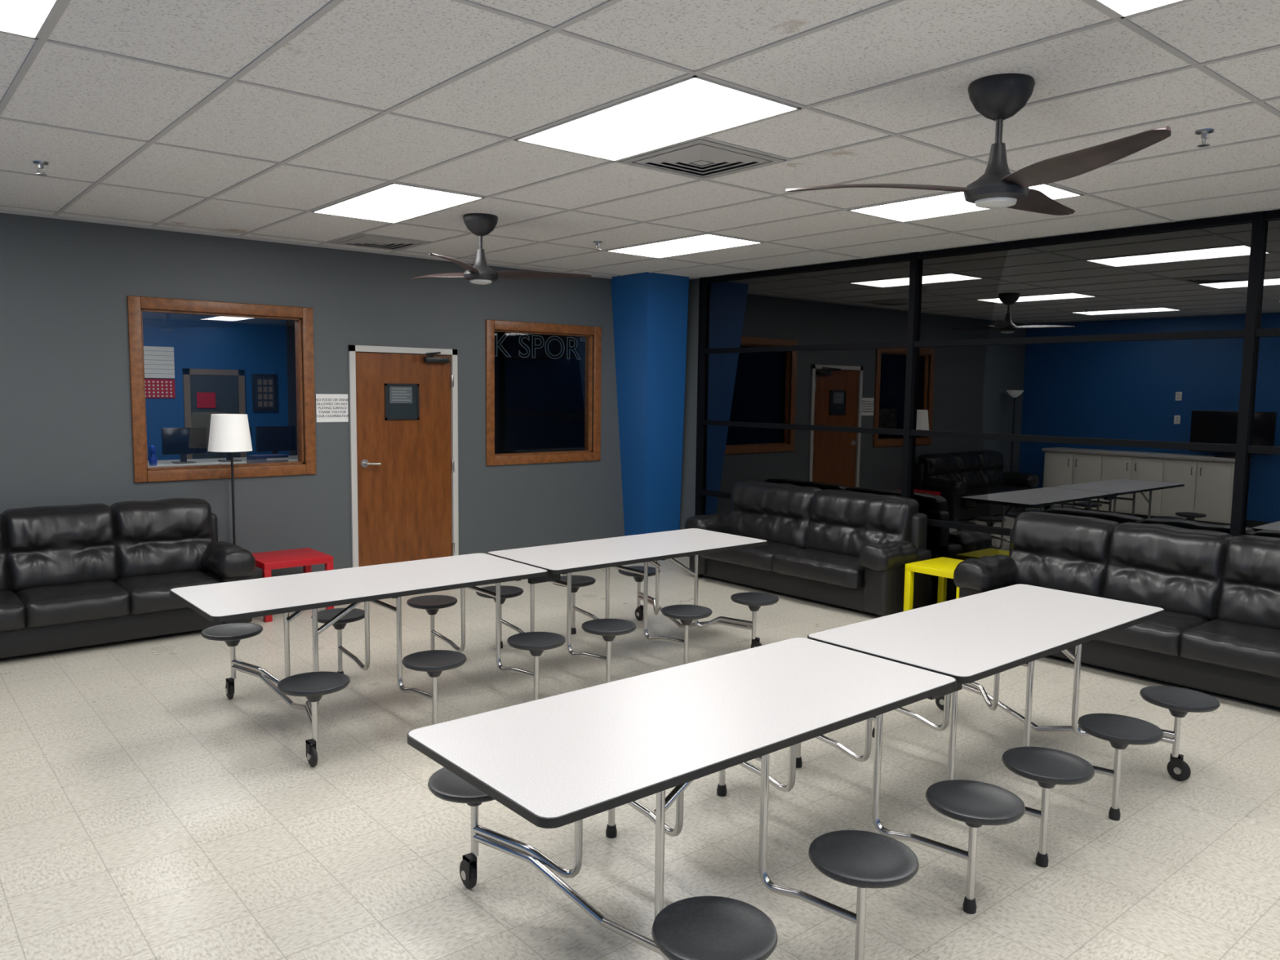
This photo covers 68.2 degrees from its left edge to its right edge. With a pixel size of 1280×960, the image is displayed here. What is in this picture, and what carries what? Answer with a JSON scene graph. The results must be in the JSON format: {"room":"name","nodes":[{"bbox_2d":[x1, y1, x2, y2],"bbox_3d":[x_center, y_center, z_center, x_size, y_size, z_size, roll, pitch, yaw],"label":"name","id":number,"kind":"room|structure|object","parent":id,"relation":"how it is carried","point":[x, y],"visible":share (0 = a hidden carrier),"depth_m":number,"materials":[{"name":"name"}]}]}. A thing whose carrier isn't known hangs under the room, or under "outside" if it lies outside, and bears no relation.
{"room":"common room","nodes":[
{"label":"common room","id":0,"kind":"room"},
{"bbox_2d":[142,311,288,460],"bbox_3d":[-4.968,-0.542,9.475,2.840,2.760,0.100,-4,7,-40],"label":"wall","id":1,"kind":"structure","parent":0,"point":[251,345],"depth_m":9.81,"materials":[{"name":"blue paint"}]},
{"bbox_2d":[143,346,174,377],"bbox_3d":[-4.845,-1.175,9.433,0.360,0.312,0.018,-4,7,-40],"label":"panel","id":2,"kind":"object","parent":1,"relation":"attached to","point":[159,370],"visible":0.64,"depth_m":9.45,"materials":[{"name":"white paper"}]},
{"bbox_2d":[144,378,175,398],"bbox_3d":[-4.827,-0.917,9.479,0.300,0.190,0.013,-4,7,-40],"label":"poster","id":3,"kind":"object","parent":1,"relation":"attached to","point":[154,388],"visible":0.87,"depth_m":9.48,"materials":[{"name":"red paper"}]},
{"bbox_2d":[182,368,246,459],"bbox_3d":[-4.426,-0.202,9.884,0.600,1.900,0.028,-4,7,-40],"label":"frame","id":4,"kind":"object","parent":1,"relation":"attached to","point":[186,372],"visible":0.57,"depth_m":9.71,"materials":[{"name":"grey"}]},
{"bbox_2d":[189,374,240,458],"bbox_3d":[-4.429,-0.172,9.890,0.480,1.840,0.016,-4,7,-40],"label":"leaf","id":5,"kind":"object","parent":1,"relation":"attached to","point":[225,388],"visible":0.36,"depth_m":9.81,"materials":[{"name":"grey"}]},
{"bbox_2d":[196,392,215,408],"bbox_3d":[-4.479,-0.824,9.758,0.180,0.160,0.014,-4,7,-40],"label":"notice","id":6,"kind":"object","parent":5,"relation":"attached to","point":[204,400],"visible":1,"depth_m":9.75,"materials":[{"name":"red paper"}]},
{"bbox_2d":[251,373,277,411],"bbox_3d":[-4.025,-0.935,10.142,0.260,0.400,0.035,-4,7,-40],"label":"framed picture","id":7,"kind":"object","parent":1,"relation":"attached to","point":[264,386],"visible":1,"depth_m":10.13,"materials":[{"name":"black metal"}]},
{"bbox_2d":[257,386,262,391],"bbox_3d":[-4.057,-0.967,10.090,0.041,0.058,0.003,-4,7,-40],"label":"photo","id":8,"kind":"object","parent":7,"relation":"on","point":[260,388],"depth_m":10.09,"materials":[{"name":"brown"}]},
{"bbox_2d":[257,394,262,399],"bbox_3d":[-4.058,-0.890,10.098,0.041,0.058,0.003,-4,7,-40],"label":"photo","id":9,"kind":"object","parent":7,"relation":"on","point":[260,396],"depth_m":10.10,"materials":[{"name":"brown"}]},
{"bbox_2d":[257,379,262,384],"bbox_3d":[-4.056,-1.044,10.083,0.041,0.058,0.003,-4,7,-40],"label":"photo","id":10,"kind":"object","parent":7,"relation":"on","point":[260,381],"depth_m":10.08,"materials":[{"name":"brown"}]},
{"bbox_2d":[257,401,262,406],"bbox_3d":[-4.059,-0.813,10.105,0.041,0.058,0.003,-4,7,-40],"label":"photo","id":11,"kind":"object","parent":7,"relation":"attached to","point":[260,403],"depth_m":10.10,"materials":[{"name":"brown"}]},
{"bbox_2d":[262,379,266,384],"bbox_3d":[-4.013,-1.047,10.119,0.041,0.058,0.003,-4,7,-40],"label":"photo","id":12,"kind":"object","parent":7,"relation":"on","point":[264,381],"depth_m":10.12,"materials":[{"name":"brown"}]},
{"bbox_2d":[255,377,275,408],"bbox_3d":[-4.017,-0.934,10.133,0.200,0.340,0.004,-4,7,-40],"label":"print","id":13,"kind":"object","parent":7,"relation":"attached to","point":[264,386],"depth_m":10.13,"materials":[{"name":"grey"}]},
{"bbox_2d":[263,394,267,399],"bbox_3d":[-4.015,-0.893,10.134,0.041,0.058,0.003,-4,7,-40],"label":"photo","id":14,"kind":"object","parent":7,"relation":"on","point":[265,396],"depth_m":10.13,"materials":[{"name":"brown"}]},
{"bbox_2d":[263,401,267,406],"bbox_3d":[-4.016,-0.816,10.141,0.041,0.058,0.003,-4,7,-40],"label":"photo","id":15,"kind":"object","parent":7,"relation":"attached to","point":[265,403],"depth_m":10.14,"materials":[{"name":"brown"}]},
{"bbox_2d":[268,386,272,391],"bbox_3d":[-3.971,-0.973,10.163,0.041,0.058,0.003,-4,7,-40],"label":"photo","id":16,"kind":"object","parent":7,"relation":"on","point":[270,388],"depth_m":10.16,"materials":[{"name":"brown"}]},
{"bbox_2d":[268,394,272,399],"bbox_3d":[-3.972,-0.896,10.171,0.041,0.058,0.003,-4,7,-40],"label":"photo","id":17,"kind":"object","parent":7,"relation":"on","point":[270,396],"depth_m":10.17,"materials":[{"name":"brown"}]},
{"bbox_2d":[268,379,272,385],"bbox_3d":[-3.970,-1.050,10.156,0.041,0.058,0.003,-4,7,-40],"label":"photo","id":18,"kind":"object","parent":7,"relation":"on","point":[270,381],"depth_m":10.16,"materials":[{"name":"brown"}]},
{"bbox_2d":[0,212,624,579],"bbox_3d":[-2.760,-0.467,7.731,7.866,2.877,0.120,-4,7,-40],"label":"wall","id":19,"kind":"structure","parent":0,"point":[66,425],"depth_m":7.49,"materials":[{"name":"grey paint"}]},
{"bbox_2d":[127,295,147,482],"bbox_3d":[-3.656,-0.653,6.871,0.085,1.348,0.042,-4,7,-40],"label":"frame","id":20,"kind":"object","parent":19,"relation":"attached to","point":[134,304],"visible":1,"depth_m":6.85,"materials":[{"name":"brown wood"}]},
{"bbox_2d":[140,296,304,470],"bbox_3d":[-3.205,-0.732,7.311,1.176,1.263,0.142,-4,7,-40],"label":"window","id":21,"kind":"structure","parent":19,"relation":"in","point":[151,303],"depth_m":7.31,"materials":[{"name":"brown wood"}]},
{"bbox_2d":[146,463,306,482],"bbox_3d":[-3.182,-0.057,7.336,1.176,0.085,0.042,-4,7,-40],"label":"frame","id":22,"kind":"object","parent":19,"relation":"attached to","point":[166,475],"visible":1,"depth_m":7.29,"materials":[{"name":"brown wood"}]},
{"bbox_2d":[301,306,315,474],"bbox_3d":[-2.692,-0.718,7.682,0.085,1.348,0.042,-4,7,-40],"label":"frame","id":23,"kind":"object","parent":19,"relation":"attached to","point":[308,360],"visible":1,"depth_m":7.66,"materials":[{"name":"brown wood"}]},
{"bbox_2d":[315,394,349,422],"bbox_3d":[-2.545,-0.595,7.816,0.291,0.230,0.004,-4,7,-40],"label":"wall sign","id":24,"kind":"object","parent":19,"relation":"attached to","point":[329,407],"visible":1,"depth_m":7.81,"materials":[{"name":"white paper"}]},
{"bbox_2d":[348,345,458,567],"bbox_3d":[-2.035,-0.110,8.267,1.009,2.083,0.257,-4,7,-40],"label":"door","id":25,"kind":"structure","parent":19,"relation":"in","point":[352,348],"depth_m":8.21,"materials":[{"name":"grey"}]},
{"bbox_2d":[355,351,454,566],"bbox_3d":[-2.056,-0.091,8.306,0.915,2.018,0.072,-4,7,-40],"label":"door leaf","id":26,"kind":"structure","parent":25,"relation":"attached to","point":[404,502],"depth_m":8.28,"materials":[{"name":"brown wood"}]},
{"bbox_2d":[360,459,368,467],"bbox_3d":[-2.342,-0.141,8.039,0.068,0.068,0.012,-4,7,-40],"label":"rose","id":27,"kind":"object","parent":26,"relation":"attached to","point":[362,461],"visible":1,"depth_m":8.03,"materials":[{"name":"grey metal"}]},
{"bbox_2d":[364,462,381,465],"bbox_3d":[-2.281,-0.139,8.053,0.130,0.025,0.070,-4,7,-40],"label":"lever","id":28,"kind":"object","parent":27,"relation":"attached to","point":[365,463],"visible":1,"depth_m":8.03,"materials":[{"name":"grey metal"}]},
{"bbox_2d":[485,319,494,466],"bbox_3d":[-1.395,-0.806,8.772,0.085,1.348,0.042,-4,7,-40],"label":"frame","id":29,"kind":"object","parent":19,"relation":"attached to","point":[490,324],"visible":1,"depth_m":8.75,"materials":[{"name":"brown wood"}]},
{"bbox_2d":[494,452,594,465],"bbox_3d":[-0.924,-0.209,9.234,1.166,0.085,0.042,-4,7,-40],"label":"frame","id":30,"kind":"object","parent":19,"relation":"attached to","point":[585,456],"visible":1,"depth_m":9.20,"materials":[{"name":"brown wood"}]},
{"bbox_2d":[494,320,595,456],"bbox_3d":[-0.948,-0.884,9.208,1.166,1.263,0.142,-4,7,-40],"label":"window","id":31,"kind":"structure","parent":19,"relation":"in","point":[499,324],"depth_m":9.34,"materials":[{"name":"brown wood"}]},
{"bbox_2d":[591,326,601,460],"bbox_3d":[-0.438,-0.870,9.576,0.085,1.348,0.042,-4,7,-40],"label":"frame","id":32,"kind":"object","parent":19,"relation":"attached to","point":[597,355],"visible":1,"depth_m":9.55,"materials":[{"name":"brown wood"}]},
{"bbox_2d":[389,386,412,403],"bbox_3d":[-2.073,-0.738,8.203,0.210,0.145,0.002,-4,7,-40],"label":"notice","id":33,"kind":"object","parent":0,"point":[392,400],"depth_m":8.20,"materials":[{"name":"white paper"}]},
{"bbox_2d":[285,320,585,455],"bbox_3d":[-2.073,-0.567,10.122,8.300,2.760,2.846,-4,7,-40],"label":"wall","id":34,"kind":"structure","parent":0,"point":[540,401],"depth_m":12.34,"materials":[{"name":"paint"}]},
{"bbox_2d":[494,333,585,359],"bbox_3d":[-1.004,-1.519,10.826,1.552,0.262,0.010,-4,7,-40],"label":"letter sign","id":35,"kind":"object","parent":34,"relation":"attached to","point":[528,338],"visible":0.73,"depth_m":10.71,"materials":[{"name":"grey"}]},
{"bbox_2d":[0,556,1279,959],"bbox_3d":[0.553,1.410,3.942,7.866,0.060,10.454,-4,7,-40],"label":"floor","id":36,"kind":"structure","parent":0,"point":[148,812],"depth_m":3.85,"materials":[{"name":"plastic"}]},
{"bbox_2d":[0,497,255,658],"bbox_3d":[-3.802,0.648,6.278,2.246,0.906,0.797,-4,7,-40],"label":"leather sofa","id":37,"kind":"object","parent":36,"relation":"on","point":[77,575],"visible":0.97,"depth_m":6.35,"materials":[{"name":"black leather"}]},
{"bbox_2d":[0,513,8,591],"bbox_3d":[-4.420,0.485,6.012,0.664,0.546,0.330,-4,7,-40],"label":"cushion","id":38,"kind":"object","parent":37,"relation":"on","point":[4,517],"depth_m":6.15,"materials":[{"name":"black leather"}]},
{"bbox_2d":[0,590,26,632],"bbox_3d":[-4.185,0.828,5.853,0.596,0.189,0.617,-4,7,-40],"label":"seat cushion","id":39,"kind":"object","parent":37,"relation":"on","point":[12,602],"depth_m":5.80,"materials":[{"name":"black leather"}]},
{"bbox_2d":[1,503,118,592],"bbox_3d":[-3.930,0.454,6.422,0.664,0.542,0.332,-4,7,-40],"label":"cushion","id":40,"kind":"object","parent":37,"relation":"on","point":[58,545],"depth_m":6.32,"materials":[{"name":"black leather"}]},
{"bbox_2d":[14,580,130,628],"bbox_3d":[-3.742,0.797,6.226,0.596,0.190,0.617,-4,7,-40],"label":"seat cushion","id":41,"kind":"object","parent":37,"relation":"on","point":[55,603],"depth_m":6.05,"materials":[{"name":"black leather"}]},
{"bbox_2d":[110,497,213,577],"bbox_3d":[-3.441,0.419,6.834,0.664,0.546,0.332,-4,7,-40],"label":"cushion","id":42,"kind":"object","parent":37,"relation":"on","point":[171,535],"depth_m":6.72,"materials":[{"name":"black leather"}]},
{"bbox_2d":[115,570,220,614],"bbox_3d":[-3.299,0.767,6.599,0.596,0.190,0.617,-4,7,-40],"label":"seat cushion","id":43,"kind":"object","parent":37,"relation":"on","point":[146,592],"depth_m":6.39,"materials":[{"name":"black leather"}]},
{"bbox_2d":[202,541,255,578],"bbox_3d":[-2.981,0.574,6.836,0.267,0.220,0.555,-4,7,-40],"label":"armrest","id":44,"kind":"object","parent":37,"relation":"on","point":[220,559],"depth_m":6.67,"materials":[{"name":"black leather"}]},
{"bbox_2d":[208,413,252,545],"bbox_3d":[-3.100,0.262,7.186,0.310,1.520,0.310,-4,7,-40],"label":"floor lamp","id":45,"kind":"object","parent":36,"relation":"on","point":[228,433],"visible":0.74,"depth_m":7.02,"materials":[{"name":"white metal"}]},
{"bbox_2d":[252,547,333,622],"bbox_3d":[-2.718,0.798,7.303,0.520,0.440,0.500,-4,7,-40],"label":"side table","id":46,"kind":"object","parent":36,"relation":"on","point":[267,562],"visible":0.57,"depth_m":7.19,"materials":[{"name":"red paint"}]},
{"bbox_2d":[169,528,778,767],"bbox_3d":[-0.750,0.840,5.724,3.679,0.706,1.496,-4,7,-40],"label":"table","id":47,"kind":"object","parent":36,"relation":"on","point":[239,600],"visible":0.96,"depth_m":5.33,"materials":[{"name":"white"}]},
{"bbox_2d":[684,480,932,617],"bbox_3d":[1.372,0.532,8.184,0.757,0.906,2.246,-4,7,-40],"label":"leather loveseat","id":48,"kind":"object","parent":36,"relation":"on","point":[851,549],"visible":0.92,"depth_m":7.88,"materials":[{"name":"black leather"}]},
{"bbox_2d":[684,513,731,533],"bbox_3d":[0.662,0.428,8.867,0.515,0.223,0.277,-4,7,-40],"label":"armrest","id":49,"kind":"object","parent":48,"relation":"on","point":[719,522],"depth_m":8.74,"materials":[{"name":"black leather"}]},
{"bbox_2d":[700,541,805,571],"bbox_3d":[1.024,0.645,8.467,0.577,0.189,0.886,-4,7,-40],"label":"seat cushion","id":50,"kind":"object","parent":48,"relation":"on","point":[757,558],"depth_m":8.20,"materials":[{"name":"black leather"}]},
{"bbox_2d":[729,480,822,548],"bbox_3d":[1.213,0.305,8.650,0.330,0.546,0.984,-4,7,-40],"label":"cushion","id":51,"kind":"object","parent":48,"relation":"on","point":[780,513],"depth_m":8.51,"materials":[{"name":"black leather"}]},
{"bbox_2d":[772,548,864,588],"bbox_3d":[1.585,0.715,7.806,0.577,0.188,0.886,-4,7,-40],"label":"seat cushion","id":52,"kind":"object","parent":48,"relation":"on","point":[833,567],"depth_m":7.65,"materials":[{"name":"black leather"}]},
{"bbox_2d":[805,488,919,556],"bbox_3d":[1.831,0.383,7.920,0.331,0.545,0.984,-4,7,-40],"label":"cushion","id":53,"kind":"object","parent":48,"relation":"on","point":[838,522],"depth_m":7.84,"materials":[{"name":"black leather"}]},
{"bbox_2d":[858,540,918,572],"bbox_3d":[1.935,0.589,7.366,0.515,0.222,0.267,-4,7,-40],"label":"armrest","id":54,"kind":"object","parent":48,"relation":"on","point":[890,556],"depth_m":7.23,"materials":[{"name":"black leather"}]},
{"bbox_2d":[407,584,1220,959],"bbox_3d":[0.930,1.046,3.774,3.679,0.706,1.496,-4,7,-40],"label":"table","id":55,"kind":"object","parent":36,"relation":"on","point":[560,760],"visible":1,"depth_m":3.16,"materials":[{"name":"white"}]},
{"bbox_2d":[903,556,964,611],"bbox_3d":[2.367,0.868,7.189,0.510,0.450,0.490,-4,7,-40],"label":"side table","id":56,"kind":"object","parent":36,"relation":"on","point":[942,567],"visible":0.38,"depth_m":7.19,"materials":[{"name":"yellow paint"}]},
{"bbox_2d":[694,209,1279,604],"bbox_3d":[3.724,-0.225,6.046,0.105,2.877,9.628,-4,7,-40],"label":"mullions","id":57,"kind":"structure","parent":36,"relation":"on","point":[1251,333],"depth_m":7.05,"materials":[{"name":"black metal"}]},
{"bbox_2d":[702,209,1279,602],"bbox_3d":[3.731,-0.224,6.034,0.002,2.877,9.600,-4,7,-40],"label":"glass pane","id":58,"kind":"object","parent":57,"relation":"attached to","point":[1181,390],"visible":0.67,"depth_m":7.09,"materials":[{"name":"clear glass"}]},
{"bbox_2d":[953,511,1279,707],"bbox_3d":[3.220,0.765,5.974,0.797,0.907,2.386,-4,7,-40],"label":"leather sofa","id":59,"kind":"object","parent":36,"relation":"on","point":[1218,631],"visible":0.77,"depth_m":5.85,"materials":[{"name":"black leather"}]},
{"bbox_2d":[953,554,1016,591],"bbox_3d":[2.465,0.652,6.710,0.555,0.221,0.277,-4,7,-40],"label":"armrest","id":60,"kind":"object","parent":59,"relation":"on","point":[986,573],"depth_m":6.56,"materials":[{"name":"black leather"}]},
{"bbox_2d":[1008,511,1119,597],"bbox_3d":[2.943,0.522,6.611,0.328,0.542,0.711,-4,7,-40],"label":"cushion","id":61,"kind":"object","parent":59,"relation":"on","point":[1072,553],"depth_m":6.50,"materials":[{"name":"black leather"}]},
{"bbox_2d":[1093,610,1209,656],"bbox_3d":[3.152,0.914,5.926,0.617,0.188,0.643,-4,7,-40],"label":"seat cushion","id":62,"kind":"object","parent":59,"relation":"on","point":[1164,635],"depth_m":5.65,"materials":[{"name":"black leather"}]},
{"bbox_2d":[1102,522,1233,621],"bbox_3d":[3.387,0.575,6.089,0.328,0.547,0.711,-4,7,-40],"label":"cushion","id":63,"kind":"object","parent":59,"relation":"on","point":[1171,568],"depth_m":5.99,"materials":[{"name":"black leather"}]},
{"bbox_2d":[1179,618,1279,679],"bbox_3d":[3.556,0.963,5.450,0.617,0.190,0.643,-4,7,-40],"label":"seat cushion","id":64,"kind":"object","parent":59,"relation":"on","point":[1244,646],"depth_m":5.36,"materials":[{"name":"black leather"}]},
{"bbox_2d":[1216,534,1279,630],"bbox_3d":[3.825,0.633,5.564,0.335,0.541,0.711,-4,7,-40],"label":"cushion","id":65,"kind":"object","parent":59,"relation":"on","point":[1248,566],"depth_m":5.64,"materials":[{"name":"black leather"}]},
{"bbox_2d":[0,0,1279,279],"bbox_3d":[0.589,-1.508,3.664,7.866,0.050,10.454,-4,7,-40],"label":"ceiling","id":66,"kind":"structure","parent":0,"point":[380,55],"depth_m":3.89,"materials":[{"name":"tile"}]},
{"bbox_2d":[0,0,61,39],"bbox_3d":[-1.827,-1.397,2.482,0.586,0.009,1.195,-4,7,-40],"label":"frame","id":67,"kind":"object","parent":66,"relation":"attached to","point":[57,2],"visible":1,"depth_m":2.99,"materials":[{"name":"grey"}]},
{"bbox_2d":[0,0,55,37],"bbox_3d":[-1.827,-1.395,2.482,0.562,0.002,1.171,-4,7,-40],"label":"lens","id":68,"kind":"object","parent":67,"relation":"attached to","point":[24,17],"visible":1,"depth_m":2.92,"materials":[{"name":"white plastic"}]},
{"bbox_2d":[32,160,48,175],"bbox_3d":[-3.106,-1.616,4.903,0.072,0.063,0.072,-4,7,-40],"label":"sprinkler","id":69,"kind":"object","parent":66,"relation":"attached to","point":[41,164],"visible":1,"depth_m":4.89,"materials":[{"name":"grey metal"}]},
{"bbox_2d":[328,234,431,250],"bbox_3d":[-2.052,-1.868,7.454,0.586,0.015,0.586,-4,7,-40],"label":"ceiling vent","id":70,"kind":"object","parent":66,"relation":"in","point":[359,240],"visible":1,"depth_m":7.41,"materials":[{"name":"silver metal"}]},
{"bbox_2d":[311,182,484,223],"bbox_3d":[-1.536,-1.718,5.903,0.586,0.009,1.195,-4,7,-40],"label":"frame","id":71,"kind":"object","parent":66,"relation":"attached to","point":[391,184],"visible":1,"depth_m":5.71,"materials":[{"name":"grey"}]},
{"bbox_2d":[315,184,480,222],"bbox_3d":[-1.536,-1.717,5.903,0.562,0.002,1.171,-4,7,-40],"label":"lens","id":72,"kind":"object","parent":71,"relation":"attached to","point":[393,203],"visible":1,"depth_m":5.86,"materials":[{"name":"white plastic"}]},
{"bbox_2d":[411,213,593,284],"bbox_3d":[-1.115,-1.545,6.443,1.341,0.445,1.257,-4,7,-40],"label":"ceiling fan","id":73,"kind":"object","parent":66,"relation":"hanging from","point":[481,224],"depth_m":6.27,"materials":[{"name":"black metal"}]},
{"bbox_2d":[593,240,602,250],"bbox_3d":[-0.327,-1.808,7.292,0.072,0.063,0.072,-4,7,-40],"label":"sprinkler","id":74,"kind":"object","parent":66,"relation":"attached to","point":[597,242],"visible":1,"depth_m":7.28,"materials":[{"name":"grey metal"}]},
{"bbox_2d":[0,0,1279,279],"bbox_3d":[0.603,-1.473,3.666,7.686,0.020,10.234,-4,7,-40],"label":"grid","id":75,"kind":"object","parent":66,"relation":"attached to","point":[37,46],"visible":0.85,"depth_m":4.21,"materials":[{"name":"grey metal"}]},
{"bbox_2d":[514,75,801,161],"bbox_3d":[0.036,-1.522,4.050,0.586,0.009,1.195,-4,7,-40],"label":"frame","id":76,"kind":"object","parent":66,"relation":"attached to","point":[694,76],"visible":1,"depth_m":3.85,"materials":[{"name":"grey"}]},
{"bbox_2d":[519,78,795,159],"bbox_3d":[0.036,-1.521,4.050,0.562,0.002,1.171,-4,7,-40],"label":"lens","id":77,"kind":"object","parent":76,"relation":"attached to","point":[693,108],"visible":1,"depth_m":3.98,"materials":[{"name":"white plastic"}]},
{"bbox_2d":[605,233,763,257],"bbox_3d":[0.328,-1.844,7.471,0.586,0.009,1.195,-4,7,-40],"label":"frame","id":78,"kind":"object","parent":66,"relation":"attached to","point":[706,233],"visible":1,"depth_m":7.31,"materials":[{"name":"grey"}]},
{"bbox_2d":[608,234,759,257],"bbox_3d":[0.328,-1.843,7.471,0.562,0.002,1.171,-4,7,-40],"label":"lens","id":79,"kind":"object","parent":78,"relation":"attached to","point":[704,242],"visible":1,"depth_m":7.44,"materials":[{"name":"white plastic"}]},
{"bbox_2d":[618,138,786,180],"bbox_3d":[0.305,-1.574,4.674,0.586,0.015,0.586,-4,7,-40],"label":"ceiling vent","id":80,"kind":"object","parent":66,"relation":"in","point":[699,159],"visible":1,"depth_m":4.63,"materials":[{"name":"silver metal"}]},
{"bbox_2d":[847,183,1083,222],"bbox_3d":[1.900,-1.648,5.617,0.586,0.009,1.195,-4,7,-40],"label":"frame","id":81,"kind":"object","parent":66,"relation":"attached to","point":[1048,184],"visible":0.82,"depth_m":5.63,"materials":[{"name":"grey"}]},
{"bbox_2d":[853,184,1077,221],"bbox_3d":[1.900,-1.646,5.617,0.562,0.002,1.171,-4,7,-40],"label":"lens","id":82,"kind":"object","parent":81,"relation":"attached to","point":[952,203],"visible":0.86,"depth_m":5.75,"materials":[{"name":"white plastic"}]},
{"bbox_2d":[785,73,1171,215],"bbox_3d":[1.463,-1.238,3.551,1.249,0.445,1.344,-4,7,-40],"label":"ceiling fan","id":83,"kind":"object","parent":66,"relation":"hanging from","point":[997,98],"depth_m":3.41,"materials":[{"name":"black metal"}]},
{"bbox_2d":[1091,0,1186,18],"bbox_3d":[1.608,-1.326,2.196,0.586,0.009,1.195,-4,7,-40],"label":"frame","id":84,"kind":"object","parent":66,"relation":"attached to","point":[1097,2],"visible":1,"depth_m":2.77,"materials":[{"name":"grey"}]},
{"bbox_2d":[1098,0,1178,15],"bbox_3d":[1.608,-1.325,2.196,0.562,0.002,1.171,-4,7,-40],"label":"lens","id":85,"kind":"object","parent":84,"relation":"attached to","point":[1125,7],"visible":1,"depth_m":2.74,"materials":[{"name":"white plastic"}]},
{"bbox_2d":[1195,128,1214,146],"bbox_3d":[2.419,-1.466,4.054,0.072,0.063,0.072,-4,7,-40],"label":"sprinkler","id":86,"kind":"object","parent":66,"relation":"attached to","point":[1204,133],"visible":1,"depth_m":4.04,"materials":[{"name":"grey metal"}]},
{"bbox_2d":[610,271,688,536],"bbox_3d":[0.137,-0.619,9.714,0.700,2.877,0.574,-4,7,-40],"label":"wall column","id":87,"kind":"structure","parent":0,"point":[650,310],"depth_m":9.56,"materials":[{"name":"blue paint"}]},
{"bbox_2d":[679,278,699,557],"bbox_3d":[0.449,-0.638,9.958,0.080,2.877,0.604,-4,7,-40],"label":"wall","id":88,"kind":"structure","parent":0,"point":[687,508],"depth_m":9.80,"materials":[{"name":"grey paint"}]},
{"bbox_3d":[-2.090,0.777,10.250,8.100,0.060,2.646,-4,7,-40],"label":"floor","id":89,"kind":"structure","parent":0,"visible":0},
{"bbox_2d":[147,455,297,466],"bbox_3d":[-3.870,0.327,8.986,1.800,1.030,0.700,-4,7,-40],"label":"office desk","id":90,"kind":"object","parent":89,"relation":"on","point":[291,458],"visible":0.02,"depth_m":8.71,"materials":[{"name":"grey paint"}]},
{"bbox_2d":[148,444,157,466],"bbox_3d":[-4.248,-0.214,8.240,0.070,0.180,0.070,-4,7,-40],"label":"bottle","id":91,"kind":"object","parent":90,"relation":"on","point":[153,460],"visible":1,"depth_m":8.22,"materials":[{"name":"blue plastic"}]},
{"bbox_2d":[161,426,206,463],"bbox_3d":[-4.123,-0.313,8.559,0.370,0.320,0.140,-4,7,-40],"label":"computer monitor","id":92,"kind":"object","parent":90,"relation":"on","point":[182,442],"visible":1,"depth_m":8.55,"materials":[{"name":"black plastic"}]},
{"bbox_2d":[208,426,251,462],"bbox_3d":[-3.817,-0.334,8.816,0.370,0.320,0.140,-4,7,-40],"label":"computer monitor","id":93,"kind":"object","parent":90,"relation":"on","point":[228,454],"visible":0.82,"depth_m":8.81,"materials":[{"name":"black plastic"}]},
{"bbox_2d":[246,453,288,463],"bbox_3d":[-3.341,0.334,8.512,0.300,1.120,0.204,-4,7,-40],"label":"box","id":94,"kind":"object","parent":90,"relation":"on","point":[267,458],"visible":0.19,"depth_m":8.39,"materials":[{"name":"blue"}]},
{"bbox_2d":[255,426,295,453],"bbox_3d":[-3.497,-0.355,9.086,0.370,0.320,0.140,-4,7,-40],"label":"computer monitor","id":95,"kind":"object","parent":90,"relation":"on","point":[274,439],"visible":0.89,"depth_m":9.07,"materials":[{"name":"black plastic"}]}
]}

